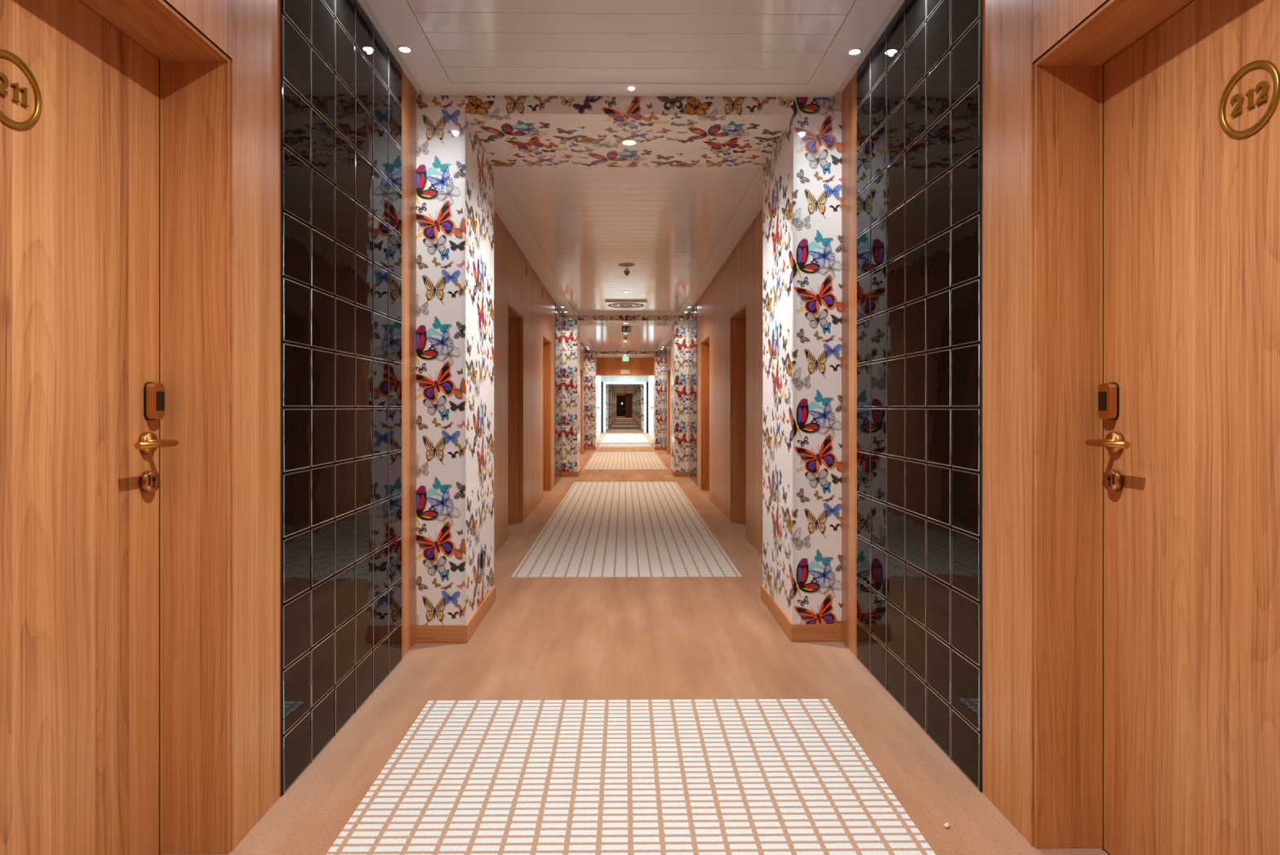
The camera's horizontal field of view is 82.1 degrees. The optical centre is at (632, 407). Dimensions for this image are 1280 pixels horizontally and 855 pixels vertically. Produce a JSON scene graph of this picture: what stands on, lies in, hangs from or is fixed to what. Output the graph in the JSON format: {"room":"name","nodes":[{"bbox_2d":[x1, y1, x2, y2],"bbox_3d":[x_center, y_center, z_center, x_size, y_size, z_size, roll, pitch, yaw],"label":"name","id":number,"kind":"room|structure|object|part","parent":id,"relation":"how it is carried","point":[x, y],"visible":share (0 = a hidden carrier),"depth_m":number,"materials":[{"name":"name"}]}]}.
{"room":"hotel corridor","nodes":[
{"label":"hotel corridor","id":0,"kind":"room"},
{"bbox_2d":[79,0,600,853],"bbox_3d":[-1.338,-0.203,14.236,0.296,2.769,39.100,0,0,-1],"label":"wall","id":1,"kind":"structure","parent":0,"point":[289,126],"depth_m":2.26,"materials":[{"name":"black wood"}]},
{"bbox_2d":[0,0,178,854],"bbox_3d":[-1.217,0.133,1.464,0.118,2.093,0.951,0,0,-1],"label":"door","id":2,"kind":"structure","parent":1,"relation":"in","point":[82,388],"depth_m":1.64,"materials":[{"name":"brown wood"}]},
{"bbox_3d":[-1.201,0.091,1.819,0.079,0.056,0.164,0,0,-1],"label":"handle","id":3,"kind":"part","parent":2,"relation":"part of","materials":[{"name":"gold metal"}]},
{"bbox_3d":[-1.174,-1.257,1.462,0.230,0.662,0.978,0,0,-1],"label":"wood panel","id":4,"kind":"part","parent":1,"relation":"part of","materials":[{"name":"brown wood"}]},
{"bbox_3d":[-1.060,0.124,1.464,0.005,2.113,0.992,0,0,-1],"label":"door casing","id":5,"kind":"part","parent":1,"relation":"part of","materials":[{"name":"brown wood"}]},
{"bbox_3d":[-1.180,-0.203,2.092,0.230,2.769,0.277,0,0,-1],"label":"wood panel","id":6,"kind":"part","parent":1,"relation":"part of","materials":[{"name":"brown wood"}]},
{"bbox_3d":[-1.185,-0.203,2.831,0.236,2.769,1.199,0,0,-1],"label":"tile panel","id":7,"kind":"part","parent":1,"relation":"part of","materials":[{"name":"black tile"}]},
{"bbox_3d":[-1.196,-0.203,3.557,0.230,2.769,0.252,0,0,-1],"label":"wood panel","id":8,"kind":"part","parent":1,"relation":"part of","materials":[{"name":"brown wood"}]},
{"bbox_3d":[-1.218,-0.203,5.547,0.230,2.769,2.098,0,0,-1],"label":"wood panel","id":9,"kind":"part","parent":1,"relation":"part of","materials":[{"name":"brown wood"}]},
{"bbox_3d":[-1.234,-1.257,7.082,0.230,0.662,0.968,0,0,-1],"label":"wood panel","id":10,"kind":"part","parent":1,"relation":"part of","materials":[{"name":"brown wood"}]},
{"bbox_3d":[-1.121,0.124,7.083,0.005,2.113,0.982,0,0,-1],"label":"door casing","id":11,"kind":"part","parent":1,"relation":"part of","materials":[{"name":"brown wood"}]},
{"bbox_3d":[-1.243,-0.203,7.952,0.230,2.769,0.768,0,0,-1],"label":"wood panel","id":12,"kind":"part","parent":1,"relation":"part of","materials":[{"name":"brown wood"}]},
{"bbox_3d":[-1.254,-0.203,8.892,0.230,2.769,1.108,0,0,-1],"label":"wood panel","id":13,"kind":"part","parent":1,"relation":"part of","materials":[{"name":"brown wood"}]},
{"bbox_3d":[-1.265,-1.257,9.947,0.230,0.662,0.998,0,0,-1],"label":"wood panel","id":14,"kind":"part","parent":1,"relation":"part of","materials":[{"name":"brown wood"}]},
{"bbox_3d":[-1.151,0.124,9.948,0.005,2.113,1.012,0,0,-1],"label":"door casing","id":15,"kind":"part","parent":1,"relation":"part of","materials":[{"name":"brown wood"}]},
{"bbox_3d":[-1.274,-0.203,10.757,0.230,2.769,0.618,0,0,-1],"label":"wood panel","id":16,"kind":"part","parent":1,"relation":"part of","materials":[{"name":"brown wood"}]},
{"bbox_3d":[-1.280,-0.203,11.667,0.236,2.769,1.200,0,0,-1],"label":"tile panel","id":17,"kind":"part","parent":1,"relation":"part of","materials":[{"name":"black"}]},
{"bbox_3d":[-1.351,-1.257,17.977,0.230,0.662,0.978,0,0,-1],"label":"wood panel","id":18,"kind":"part","parent":1,"relation":"part of","materials":[{"name":"brown wood"}]},
{"bbox_3d":[-1.359,-0.203,18.651,0.230,2.769,0.368,0,0,-1],"label":"wood panel","id":19,"kind":"part","parent":1,"relation":"part of","materials":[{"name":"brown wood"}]},
{"bbox_3d":[-1.364,-0.203,19.436,0.236,2.769,1.200,0,0,-1],"label":"tile panel","id":20,"kind":"part","parent":1,"relation":"part of","materials":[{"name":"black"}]},
{"bbox_2d":[415,90,496,643],"bbox_3d":[-0.959,-0.203,4.093,0.256,2.769,0.837,0,0,-1],"label":"pillar","id":21,"kind":"structure","parent":0,"point":[455,171],"depth_m":3.69,"materials":[{"name":"paper"}]},
{"bbox_3d":[-0.959,1.137,4.093,0.256,0.088,0.837,0,0,-1],"label":"baseboard","id":22,"kind":"part","parent":21,"relation":"part of","materials":[{"name":"brown wood"}]},
{"bbox_2d":[480,550,484,568],"bbox_3d":[-0.834,0.851,4.111,0.014,0.084,0.084,0,0,-1],"label":"wall socket","id":23,"kind":"object","parent":21,"relation":"attached to","point":[482,553],"visible":1,"depth_m":4.08,"materials":[{"name":"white plastic"}]},
{"bbox_2d":[562,313,580,476],"bbox_3d":[-1.054,-0.203,12.894,0.256,2.769,0.834,0,0,-1],"label":"pillar","id":24,"kind":"structure","parent":0,"point":[571,326],"depth_m":12.49,"materials":[{"name":"paper"}]},
{"bbox_3d":[-1.054,1.137,12.894,0.256,0.088,0.834,0,0,-1],"label":"baseboard","id":25,"kind":"part","parent":24,"relation":"part of","materials":[{"name":"brown wood"}]},
{"bbox_2d":[586,349,596,449],"bbox_3d":[-1.137,-0.203,20.689,0.256,2.769,0.824,0,0,-1],"label":"pillar","id":26,"kind":"structure","parent":0,"point":[591,357],"depth_m":20.29,"materials":[{"name":"paper"}]},
{"bbox_3d":[-1.137,1.137,20.689,0.256,0.088,0.824,0,0,-1],"label":"baseboard","id":27,"kind":"part","parent":26,"relation":"part of","materials":[{"name":"brown wood"}]},
{"bbox_2d":[605,383,608,431],"bbox_3d":[-1.311,-0.203,36.798,0.256,2.769,0.844,0,0,-1],"label":"pillar","id":28,"kind":"structure","parent":0,"point":[606,384],"depth_m":36.39,"materials":[{"name":"paper"}]},
{"bbox_2d":[608,383,612,426],"bbox_3d":[-1.414,-0.203,46.398,0.256,2.769,0.844,0,0,-1],"label":"pillar","id":29,"kind":"structure","parent":0,"point":[609,384],"depth_m":45.99,"materials":[{"name":"paper"}]},
{"bbox_2d":[611,386,613,422],"bbox_3d":[-1.518,-0.203,55.997,0.256,2.769,0.844,0,0,-1],"label":"pillar","id":30,"kind":"structure","parent":0,"point":[612,387],"depth_m":55.59,"materials":[{"name":"paper"}]},
{"bbox_2d":[613,389,615,420],"bbox_3d":[-1.625,-0.203,65.996,0.256,2.769,0.844,0,0,-1],"label":"pillar","id":31,"kind":"structure","parent":0,"point":[614,389],"depth_m":65.58,"materials":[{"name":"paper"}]},
{"bbox_2d":[615,391,616,418],"bbox_3d":[-1.733,-0.203,75.996,0.256,2.769,0.844,0,0,-1],"label":"pillar","id":32,"kind":"structure","parent":0,"point":[615,392],"depth_m":75.58,"materials":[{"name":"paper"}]},
{"bbox_2d":[616,395,625,415],"bbox_3d":[-0.964,-0.204,92.095,2.600,2.769,16.200,0,0,-1],"label":"wall","id":33,"kind":"structure","parent":0,"point":[618,397],"depth_m":99.98,"materials":[{"name":"brown wood"}]},
{"bbox_2d":[617,400,625,415],"bbox_3d":[-1.368,0.081,99.941,1.140,2.200,0.100,0,0,-1],"label":"door","id":34,"kind":"structure","parent":33,"relation":"in","point":[621,403],"depth_m":99.93,"materials":[{"name":"brown wood"}]},
{"bbox_2d":[600,375,648,432],"bbox_3d":[-0.337,-0.203,33.873,2.400,2.769,0.150,0,0,-1],"label":"wall","id":35,"kind":"structure","parent":0,"point":[603,378],"depth_m":33.80,"materials":[{"name":"white paint"}]},
{"bbox_2d":[603,381,646,432],"bbox_3d":[-0.337,0.001,33.861,1.980,2.360,0.194,0,0,-1],"label":"door frame","id":36,"kind":"structure","parent":35,"relation":"attached to","point":[604,382],"depth_m":33.77,"materials":[{"name":"white paint"}]},
{"bbox_2d":[596,357,653,444],"bbox_3d":[-0.222,-0.203,23.174,2.141,2.769,0.250,0,0,-1],"label":"wall header","id":37,"kind":"structure","parent":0,"point":[605,366],"depth_m":23.10,"materials":[{"name":"brown wood"}]},
{"bbox_2d":[620,369,630,373],"bbox_3d":[-0.221,-1.119,23.091,0.310,0.105,0.010,0,0,-1],"label":"plate","id":38,"kind":"object","parent":37,"relation":"attached to","point":[621,371],"visible":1,"depth_m":23.09,"materials":[{"name":"white"}]},
{"bbox_2d":[625,393,632,417],"bbox_3d":[-0.292,-0.204,84.052,0.970,2.769,0.100,0,0,-1],"label":"door","id":39,"kind":"structure","parent":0,"point":[628,397],"depth_m":84.00,"materials":[{"name":"brown wood"}]},
{"bbox_2d":[357,0,904,395],"bbox_3d":[-0.504,-1.626,49.347,2.700,0.124,109.300,0,0,-1],"label":"ceiling","id":40,"kind":"structure","parent":0,"point":[574,226],"depth_m":3.51,"materials":[{"name":"white paint"}]},
{"bbox_2d":[397,45,412,53],"bbox_3d":[-0.992,-1.562,3.204,0.060,0.007,0.060,0,0,-1],"label":"recessed light","id":41,"kind":"object","parent":40,"relation":"in","point":[405,49],"visible":1,"depth_m":3.21,"materials":[{"name":"white"}]},
{"bbox_2d":[613,386,635,387],"bbox_3d":[-0.575,-1.532,56.006,1.652,0.112,0.821,0,0,-1],"label":"beam","id":42,"kind":"structure","parent":40,"relation":"attached to","point":[614,386],"depth_m":55.59,"materials":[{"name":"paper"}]},
{"bbox_2d":[615,389,633,391],"bbox_3d":[-0.683,-1.532,66.006,1.652,0.112,0.821,0,0,-1],"label":"beam","id":43,"kind":"structure","parent":40,"relation":"attached to","point":[615,389],"depth_m":65.60,"materials":[{"name":"paper"}]},
{"bbox_2d":[595,350,654,355],"bbox_3d":[-0.195,-1.532,20.698,1.652,0.112,0.801,0,0,-1],"label":"beam","id":44,"kind":"structure","parent":40,"relation":"attached to","point":[598,353],"depth_m":20.31,"materials":[{"name":"paper"}]},
{"bbox_3d":[-0.210,-1.575,22.099,1.730,0.011,1.708,0,0,-1],"label":"slat panel","id":45,"kind":"part","parent":40,"relation":"part of","materials":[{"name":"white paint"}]},
{"bbox_3d":[-0.210,-1.574,22.099,2.055,0.020,2.000,0,0,-1],"label":"border frame","id":46,"kind":"part","parent":40,"relation":"part of","materials":[{"name":"white paint"}]},
{"bbox_2d":[577,315,674,325],"bbox_3d":[-0.111,-1.532,12.904,1.652,0.112,0.811,0,0,-1],"label":"beam","id":47,"kind":"structure","parent":40,"relation":"attached to","point":[583,320],"depth_m":12.50,"materials":[{"name":"paper"}]},
{"bbox_2d":[622,356,628,360],"bbox_3d":[-0.198,-1.502,22.756,0.185,0.137,0.018,0,0,-1],"label":"exit sign","id":48,"kind":"object","parent":40,"relation":"hanging from","point":[624,358],"visible":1,"depth_m":22.75,"materials":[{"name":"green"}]},
{"bbox_3d":[-0.153,-1.575,16.804,1.730,0.011,6.698,0,0,-1],"label":"slat panel","id":49,"kind":"part","parent":40,"relation":"part of","materials":[{"name":"white paint"}]},
{"bbox_3d":[-0.153,-1.574,16.804,2.055,0.020,6.990,0,0,-1],"label":"border frame","id":50,"kind":"part","parent":40,"relation":"part of","materials":[{"name":"white paint"}]},
{"bbox_2d":[604,300,647,308],"bbox_3d":[-0.092,-1.551,11.120,0.620,0.030,0.640,0,0,-1],"label":"ceiling vent","id":51,"kind":"object","parent":40,"relation":"in","point":[609,304],"visible":1,"depth_m":10.98,"materials":[{"name":"white paint"}]},
{"bbox_2d":[617,262,635,266],"bbox_3d":[-0.059,-1.565,8.080,0.190,0.007,0.190,0,0,-1],"label":"ceiling vent","id":52,"kind":"object","parent":40,"relation":"in","point":[623,264],"visible":1,"depth_m":8.07,"materials":[{"name":"white paint"}]},
{"bbox_2d":[619,263,633,266],"bbox_3d":[-0.059,-1.564,8.080,0.158,0.001,0.158,0,0,-1],"label":"grille","id":53,"kind":"object","parent":52,"relation":"attached to","point":[624,264],"depth_m":8.07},
{"bbox_2d":[622,325,631,331],"bbox_3d":[-0.109,-1.511,14.107,0.178,0.118,0.018,0,0,-1],"label":"exit sign","id":54,"kind":"object","parent":40,"relation":"hanging from","point":[624,328],"visible":0.97,"depth_m":14.10,"materials":[{"name":"green plastic"}]},
{"bbox_2d":[623,271,630,275],"bbox_3d":[-0.060,-1.546,8.500,0.068,0.047,0.068,0,0,-1],"label":"smoke detector","id":55,"kind":"object","parent":40,"relation":"attached to","point":[626,273],"visible":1,"depth_m":8.48,"materials":[{"name":"brown plastic"}]},
{"bbox_3d":[-0.064,-1.575,8.505,1.730,0.011,7.698,0,0,-1],"label":"slat panel","id":56,"kind":"part","parent":40,"relation":"part of","materials":[{"name":"white paint"}]},
{"bbox_3d":[-0.064,-1.574,8.505,2.055,0.020,7.990,0,0,-1],"label":"border frame","id":57,"kind":"part","parent":40,"relation":"part of","materials":[{"name":"white paint"}]},
{"bbox_2d":[465,95,793,167],"bbox_3d":[-0.017,-1.532,4.103,1.652,0.112,0.814,0,0,-1],"label":"beam","id":58,"kind":"structure","parent":40,"relation":"attached to","point":[513,131],"depth_m":3.91,"materials":[{"name":"paper"}]},
{"bbox_2d":[621,138,637,145],"bbox_3d":[-0.017,-1.474,4.087,0.090,0.007,0.090,0,0,-1],"label":"recessed light","id":59,"kind":"object","parent":58,"relation":"attached to","point":[628,141],"visible":1,"depth_m":4.09,"materials":[{"name":"white"}]},
{"bbox_2d":[627,86,635,90],"bbox_3d":[-0.003,-1.562,3.602,0.034,0.007,0.034,0,0,-1],"label":"recessed light","id":60,"kind":"object","parent":40,"relation":"in","point":[631,88],"visible":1,"depth_m":3.60,"materials":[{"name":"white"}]},
{"bbox_3d":[0.030,-1.575,-0.203,1.730,0.011,7.508,0,0,-1],"label":"slat panel","id":61,"kind":"part","parent":40,"relation":"part of","materials":[{"name":"white paint"}]},
{"bbox_3d":[0.030,-1.574,-0.203,2.055,0.020,7.800,0,0,-1],"label":"border frame","id":62,"kind":"part","parent":40,"relation":"part of","materials":[{"name":"white paint"}]},
{"bbox_2d":[847,48,862,55],"bbox_3d":[0.978,-1.562,3.226,0.060,0.007,0.060,0,0,-1],"label":"recessed light","id":63,"kind":"object","parent":40,"relation":"in","point":[853,51],"visible":1,"depth_m":3.23,"materials":[{"name":"white"}]},
{"bbox_2d":[632,391,633,418],"bbox_3d":[0.151,-0.203,76.016,0.256,2.769,0.844,0,0,-1],"label":"pillar","id":64,"kind":"structure","parent":0,"point":[633,392],"depth_m":75.60,"materials":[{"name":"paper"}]},
{"bbox_2d":[633,389,635,420],"bbox_3d":[0.259,-0.203,66.017,0.256,2.769,0.844,0,0,-1],"label":"pillar","id":65,"kind":"structure","parent":0,"point":[633,389],"depth_m":65.60,"materials":[{"name":"paper"}]},
{"bbox_2d":[161,415,1110,854],"bbox_3d":[-0.504,1.211,49.347,2.700,0.060,109.300,0,0,-1],"label":"floor","id":66,"kind":"structure","parent":0,"point":[540,637],"depth_m":3.29,"materials":[{"name":"beige wood"}]},
{"bbox_2d":[600,433,648,442],"bbox_3d":[-0.291,1.180,28.648,1.607,0.002,8.100,0,0,-1],"label":"patterned rug","id":67,"kind":"object","parent":66,"relation":"on","point":[609,437],"visible":1,"depth_m":28.11,"materials":[{"name":"white carpet"}]},
{"bbox_2d":[608,426,639,430],"bbox_3d":[-0.421,1.180,40.748,1.607,0.002,6.900,0,0,-1],"label":"patterned rug","id":68,"kind":"object","parent":66,"relation":"on","point":[611,428],"visible":1,"depth_m":39.69,"materials":[{"name":"beige carpet"}]},
{"bbox_2d":[612,423,636,425],"bbox_3d":[-0.523,1.180,50.197,1.607,0.002,6.000,0,0,-1],"label":"patterned rug","id":69,"kind":"object","parent":66,"relation":"on","point":[613,424],"visible":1,"depth_m":48.83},
{"bbox_2d":[614,420,634,422],"bbox_3d":[-0.635,1.180,60.597,1.607,0.002,7.600,0,0,-1],"label":"patterned rug","id":70,"kind":"object","parent":66,"relation":"on","point":[615,420],"visible":0.86,"depth_m":59.86,"materials":[{"name":"beige carpet"}]},
{"bbox_2d":[615,418,633,420],"bbox_3d":[-0.739,1.180,70.296,1.607,0.002,7.000,0,0,-1],"label":"patterned rug","id":71,"kind":"object","parent":66,"relation":"on","point":[616,419],"visible":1,"depth_m":67.48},
{"bbox_2d":[582,451,666,469],"bbox_3d":[-0.162,1.180,16.699,1.607,0.002,5.500,0,0,-1],"label":"patterned rug","id":72,"kind":"object","parent":66,"relation":"on","point":[598,460],"visible":1,"depth_m":16.14,"materials":[{"name":"beige carpet"}]},
{"bbox_2d":[598,443,651,446],"bbox_3d":[-0.228,1.180,22.824,1.607,0.002,1.850,0,0,-1],"label":"patterned rug","id":73,"kind":"object","parent":66,"relation":"on","point":[600,444],"visible":1,"depth_m":22.70,"materials":[{"name":"beige carpet"}]},
{"bbox_2d":[511,481,742,577],"bbox_3d":[-0.072,1.180,8.355,1.607,0.002,6.510,0,0,-1],"label":"patterned rug","id":74,"kind":"object","parent":66,"relation":"on","point":[598,529],"visible":1,"depth_m":6.60,"materials":[{"name":"white carpet"}]},
{"bbox_2d":[325,698,935,854],"bbox_3d":[0.016,1.180,0.181,1.607,0.002,5.562,0,0,-1],"label":"patterned rug","id":75,"kind":"object","parent":66,"relation":"on","point":[666,776],"visible":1,"depth_m":2.31,"materials":[{"name":"white carpet"}]},
{"bbox_2d":[943,822,951,827],"bbox_3d":[0.885,1.176,2.065,0.016,0.012,0.014,0,0,-18],"label":"paper scrap","id":76,"kind":"object","parent":66,"relation":"on","point":[946,824],"visible":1,"depth_m":2.06,"materials":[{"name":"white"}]},
{"bbox_2d":[635,386,637,422],"bbox_3d":[0.367,-0.203,56.017,0.256,2.769,0.844,0,0,-1],"label":"pillar","id":77,"kind":"structure","parent":0,"point":[636,387],"depth_m":55.60,"materials":[{"name":"paper"}]},
{"bbox_2d":[637,383,640,426],"bbox_3d":[0.470,-0.203,46.418,0.256,2.769,0.844,0,0,-1],"label":"pillar","id":78,"kind":"structure","parent":0,"point":[638,384],"depth_m":46.01,"materials":[{"name":"paper"}]},
{"bbox_2d":[640,383,644,431],"bbox_3d":[0.574,-0.203,36.818,0.256,2.769,0.844,0,0,-1],"label":"pillar","id":79,"kind":"structure","parent":0,"point":[642,384],"depth_m":36.40,"materials":[{"name":"paper"}]},
{"bbox_2d":[653,349,663,449],"bbox_3d":[0.747,-0.203,20.709,0.256,2.769,0.824,0,0,-1],"label":"pillar","id":80,"kind":"structure","parent":0,"point":[659,355],"depth_m":20.31,"materials":[{"name":"paper"}]},
{"bbox_3d":[0.747,1.137,20.709,0.256,0.088,0.824,0,0,-1],"label":"baseboard","id":81,"kind":"part","parent":80,"relation":"part of","materials":[{"name":"brown wood"}]},
{"bbox_2d":[670,314,688,476],"bbox_3d":[0.831,-0.203,12.915,0.256,2.769,0.834,0,0,-1],"label":"pillar","id":82,"kind":"structure","parent":0,"point":[680,326],"depth_m":12.51,"materials":[{"name":"paper"}]},
{"bbox_3d":[0.831,1.137,12.915,0.256,0.088,0.834,0,0,-1],"label":"baseboard","id":83,"kind":"part","parent":82,"relation":"part of","materials":[{"name":"brown wood"}]},
{"bbox_2d":[760,93,842,641],"bbox_3d":[0.925,-0.203,4.114,0.256,2.769,0.837,0,0,-1],"label":"pillar","id":84,"kind":"structure","parent":0,"point":[801,588],"depth_m":3.71,"materials":[{"name":"paper"}]},
{"bbox_3d":[0.925,1.137,4.114,0.256,0.088,0.837,0,0,-1],"label":"baseboard","id":85,"kind":"part","parent":84,"relation":"part of","materials":[{"name":"brown wood"}]},
{"bbox_2d":[648,0,1194,848],"bbox_3d":[1.086,-0.203,14.262,0.296,2.769,39.100,0,0,-1],"label":"wall","id":86,"kind":"structure","parent":0,"point":[971,129],"depth_m":2.31,"materials":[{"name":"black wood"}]},
{"bbox_3d":[0.996,-0.203,20.187,0.230,2.769,0.248,0,0,-1],"label":"wood panel","id":87,"kind":"part","parent":86,"relation":"part of","materials":[{"name":"brown wood"}]},
{"bbox_3d":[1.000,-0.203,19.462,0.236,2.769,1.200,0,0,-1],"label":"tile panel","id":88,"kind":"part","parent":86,"relation":"part of","materials":[{"name":"black"}]},
{"bbox_3d":[1.012,-0.203,18.677,0.230,2.769,0.368,0,0,-1],"label":"wood panel","id":89,"kind":"part","parent":86,"relation":"part of","materials":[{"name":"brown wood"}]},
{"bbox_3d":[1.019,-1.257,18.002,0.230,0.662,0.978,0,0,-1],"label":"wood panel","id":90,"kind":"part","parent":86,"relation":"part of","materials":[{"name":"brown wood"}]},
{"bbox_3d":[1.031,-0.203,16.862,0.230,2.769,1.298,0,0,-1],"label":"wood panel","id":91,"kind":"part","parent":86,"relation":"part of","materials":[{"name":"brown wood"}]},
{"bbox_3d":[1.079,-0.203,12.402,0.230,2.769,0.218,0,0,-1],"label":"wood panel","id":92,"kind":"part","parent":86,"relation":"part of","materials":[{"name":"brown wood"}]},
{"bbox_3d":[1.084,-0.203,11.692,0.236,2.769,1.200,0,0,-1],"label":"tile panel","id":93,"kind":"part","parent":86,"relation":"part of","materials":[{"name":"black"}]},
{"bbox_3d":[1.097,-0.203,10.782,0.230,2.769,0.618,0,0,-1],"label":"wood panel","id":94,"kind":"part","parent":86,"relation":"part of","materials":[{"name":"brown wood"}]},
{"bbox_3d":[1.105,-1.257,9.973,0.230,0.662,0.998,0,0,-1],"label":"wood panel","id":95,"kind":"part","parent":86,"relation":"part of","materials":[{"name":"brown wood"}]},
{"bbox_3d":[1.117,-0.203,8.918,0.230,2.769,1.108,0,0,-1],"label":"wood panel","id":96,"kind":"part","parent":86,"relation":"part of","materials":[{"name":"brown wood"}]},
{"bbox_3d":[1.127,-0.203,7.978,0.230,2.769,0.768,0,0,-1],"label":"wood panel","id":97,"kind":"part","parent":86,"relation":"part of","materials":[{"name":"brown wood"}]},
{"bbox_3d":[1.023,0.124,7.106,0.005,2.113,0.982,0,0,-1],"label":"door casing","id":98,"kind":"part","parent":86,"relation":"part of","materials":[{"name":"brown wood"}]},
{"bbox_3d":[1.136,-1.257,7.108,0.230,0.662,0.968,0,0,-1],"label":"wood panel","id":99,"kind":"part","parent":86,"relation":"part of","materials":[{"name":"brown wood"}]},
{"bbox_3d":[1.153,-0.203,5.573,0.230,2.769,2.098,0,0,-1],"label":"wood panel","id":100,"kind":"part","parent":86,"relation":"part of","materials":[{"name":"brown wood"}]},
{"bbox_3d":[1.174,-0.203,3.583,0.230,2.769,0.252,0,0,-1],"label":"wood panel","id":101,"kind":"part","parent":86,"relation":"part of","materials":[{"name":"brown wood"}]},
{"bbox_3d":[1.179,-0.203,2.856,0.236,2.769,1.199,0,0,-1],"label":"tile panel","id":102,"kind":"part","parent":86,"relation":"part of","materials":[{"name":"black tile"}]},
{"bbox_3d":[1.190,-0.203,2.117,0.230,2.769,0.277,0,0,-1],"label":"wood panel","id":103,"kind":"part","parent":86,"relation":"part of","materials":[{"name":"brown wood"}]},
{"bbox_3d":[1.083,0.124,1.487,0.005,2.113,0.992,0,0,-1],"label":"door casing","id":104,"kind":"part","parent":86,"relation":"part of","materials":[{"name":"brown wood"}]},
{"bbox_3d":[1.197,-1.257,1.488,0.230,0.662,0.978,0,0,-1],"label":"wood panel","id":105,"kind":"part","parent":86,"relation":"part of","materials":[{"name":"brown wood"}]},
{"bbox_2d":[1084,0,1279,854],"bbox_3d":[1.240,0.133,1.491,0.118,2.093,0.951,0,0,-1],"label":"door","id":106,"kind":"structure","parent":86,"relation":"in","point":[1188,389],"depth_m":1.66,"materials":[{"name":"brown wood"}]},
{"bbox_3d":[1.217,0.091,1.845,0.079,0.056,0.164,0,0,-1],"label":"handle","id":107,"kind":"part","parent":106,"relation":"part of","materials":[{"name":"gold metal"}]}
]}

